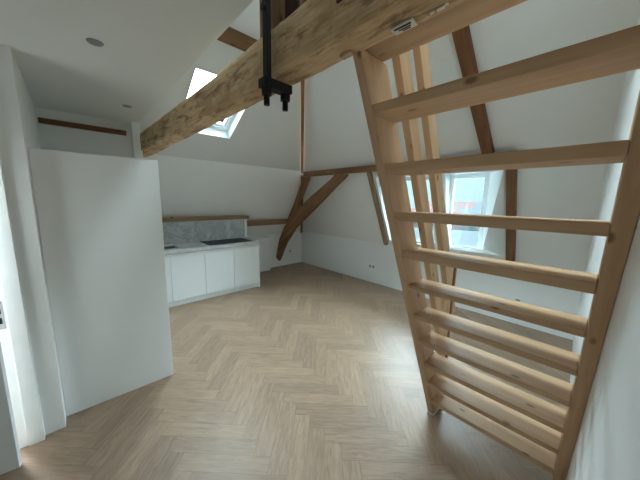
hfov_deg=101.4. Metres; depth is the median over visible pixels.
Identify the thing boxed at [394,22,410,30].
print
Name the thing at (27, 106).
wall
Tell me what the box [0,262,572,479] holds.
floor
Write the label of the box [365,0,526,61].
edge timber
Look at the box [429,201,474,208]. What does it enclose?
apartment building
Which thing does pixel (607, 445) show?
wall
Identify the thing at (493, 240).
window
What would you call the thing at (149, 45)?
ceiling
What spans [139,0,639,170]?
ceiling
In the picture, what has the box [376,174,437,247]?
window
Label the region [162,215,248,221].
ledge shelf
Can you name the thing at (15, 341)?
door frame
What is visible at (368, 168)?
purlin
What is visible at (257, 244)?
end panel
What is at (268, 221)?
kitchen purlin
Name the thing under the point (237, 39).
beam
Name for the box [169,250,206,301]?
base cabinet
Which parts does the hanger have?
clamp plate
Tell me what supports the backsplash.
attached to the wall at (188, 187)
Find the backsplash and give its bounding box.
[162,219,243,244]
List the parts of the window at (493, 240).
sash, frame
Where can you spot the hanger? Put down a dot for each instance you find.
(268, 85)
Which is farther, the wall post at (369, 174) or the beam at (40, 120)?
the wall post at (369, 174)
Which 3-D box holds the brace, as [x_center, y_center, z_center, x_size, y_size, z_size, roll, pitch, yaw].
[-0.271,-0.348,5.592,0.110,1.978,2.239,-7,12,-43]
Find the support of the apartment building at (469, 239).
on the ground
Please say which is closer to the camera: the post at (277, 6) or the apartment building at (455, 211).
the post at (277, 6)
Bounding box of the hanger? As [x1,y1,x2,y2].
[258,0,291,111]
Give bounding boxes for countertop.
[164,237,259,254]
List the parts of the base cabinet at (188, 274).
grip rail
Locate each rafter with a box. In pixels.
[301,80,304,172]
[452,26,494,153]
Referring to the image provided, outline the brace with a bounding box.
[276,174,348,260]
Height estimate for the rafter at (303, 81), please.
1.601 m
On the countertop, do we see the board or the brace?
the board
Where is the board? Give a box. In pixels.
[244,219,246,237]
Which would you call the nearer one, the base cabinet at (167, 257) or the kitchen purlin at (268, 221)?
the base cabinet at (167, 257)
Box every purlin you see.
[247,219,286,225]
[303,150,518,176]
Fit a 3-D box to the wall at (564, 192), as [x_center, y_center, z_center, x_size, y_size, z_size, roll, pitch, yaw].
[1.250,-0.591,4.708,0.820,1.524,5.800,-7,12,-43]
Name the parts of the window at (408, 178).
frame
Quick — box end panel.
[257,244,259,286]
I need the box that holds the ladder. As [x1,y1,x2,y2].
[353,25,639,479]
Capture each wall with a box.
[0,44,65,434]
[13,55,65,413]
[35,107,132,157]
[130,121,142,158]
[143,154,301,235]
[247,231,301,267]
[301,231,580,339]
[302,139,610,271]
[565,15,639,479]
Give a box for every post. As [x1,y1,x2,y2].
[259,0,284,37]
[300,175,302,232]
[367,172,387,244]
[506,169,517,261]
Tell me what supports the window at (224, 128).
attached to the ceiling at (336, 132)
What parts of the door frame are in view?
strike plate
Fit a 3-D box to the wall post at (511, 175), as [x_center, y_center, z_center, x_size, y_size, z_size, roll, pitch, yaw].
[2.456,-0.297,3.368,0.718,1.351,0.100,-7,12,-43]
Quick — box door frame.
[0,155,45,448]
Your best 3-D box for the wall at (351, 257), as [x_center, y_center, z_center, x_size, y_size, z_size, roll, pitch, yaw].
[1.470,0.526,5.151,0.100,0.850,5.860,-7,12,-43]
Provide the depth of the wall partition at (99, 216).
2.08 m
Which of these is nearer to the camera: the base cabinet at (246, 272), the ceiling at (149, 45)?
the ceiling at (149, 45)
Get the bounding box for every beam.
[38,117,125,135]
[140,0,464,156]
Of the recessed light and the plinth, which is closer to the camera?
the recessed light
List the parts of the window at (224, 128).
sash, frame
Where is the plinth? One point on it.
(197, 298)
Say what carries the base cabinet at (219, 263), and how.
on the floor
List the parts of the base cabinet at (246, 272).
grip rail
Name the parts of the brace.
principal post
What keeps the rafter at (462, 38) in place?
attached to the ceiling at (336, 132)
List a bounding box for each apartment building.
[411,208,461,229]
[414,228,478,248]
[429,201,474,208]
[453,208,481,230]
[474,202,481,207]
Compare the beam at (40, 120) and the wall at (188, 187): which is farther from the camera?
the wall at (188, 187)
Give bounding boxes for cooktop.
[200,238,251,244]
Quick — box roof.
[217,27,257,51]
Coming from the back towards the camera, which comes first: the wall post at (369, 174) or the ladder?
the wall post at (369, 174)
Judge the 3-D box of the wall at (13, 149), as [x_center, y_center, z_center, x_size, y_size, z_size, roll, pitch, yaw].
[-2.306,0.163,1.407,1.120,2.567,0.100,-7,12,-43]
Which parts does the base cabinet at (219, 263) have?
grip rail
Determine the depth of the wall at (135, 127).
3.12 m
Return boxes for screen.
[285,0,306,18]
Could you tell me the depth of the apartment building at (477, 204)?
83.19 m
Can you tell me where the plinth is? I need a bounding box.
[168,283,257,306]
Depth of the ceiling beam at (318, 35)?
1.13 m
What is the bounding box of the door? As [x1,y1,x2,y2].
[0,342,21,474]
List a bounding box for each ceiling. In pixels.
[0,0,253,122]
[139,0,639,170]
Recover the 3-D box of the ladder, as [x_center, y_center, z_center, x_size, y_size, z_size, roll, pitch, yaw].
[0.901,0.201,1.368,1.379,2.620,0.858,-7,12,-43]
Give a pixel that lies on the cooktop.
(234, 240)
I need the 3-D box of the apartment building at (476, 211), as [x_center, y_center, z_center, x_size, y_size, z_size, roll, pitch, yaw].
[34.412,-1.436,57.273,12.000,10.900,9.800,6,10,31]
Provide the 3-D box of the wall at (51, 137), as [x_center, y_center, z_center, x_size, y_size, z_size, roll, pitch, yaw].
[-3.035,-0.054,2.736,1.900,2.567,0.100,-7,12,-43]
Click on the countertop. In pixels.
(191, 246)
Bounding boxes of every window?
[185,67,244,139]
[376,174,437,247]
[443,170,505,257]
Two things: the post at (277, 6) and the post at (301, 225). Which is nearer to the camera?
the post at (277, 6)
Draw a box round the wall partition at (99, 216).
[28,148,172,415]
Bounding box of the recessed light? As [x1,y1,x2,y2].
[86,38,103,46]
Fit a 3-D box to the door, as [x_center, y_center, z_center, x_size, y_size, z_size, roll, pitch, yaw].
[-2.215,0.448,1.234,0.872,2.040,0.100,-5,11,-34]
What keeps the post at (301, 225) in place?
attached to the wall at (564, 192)
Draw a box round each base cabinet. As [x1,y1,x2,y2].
[165,254,172,302]
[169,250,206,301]
[204,247,234,293]
[233,244,258,287]

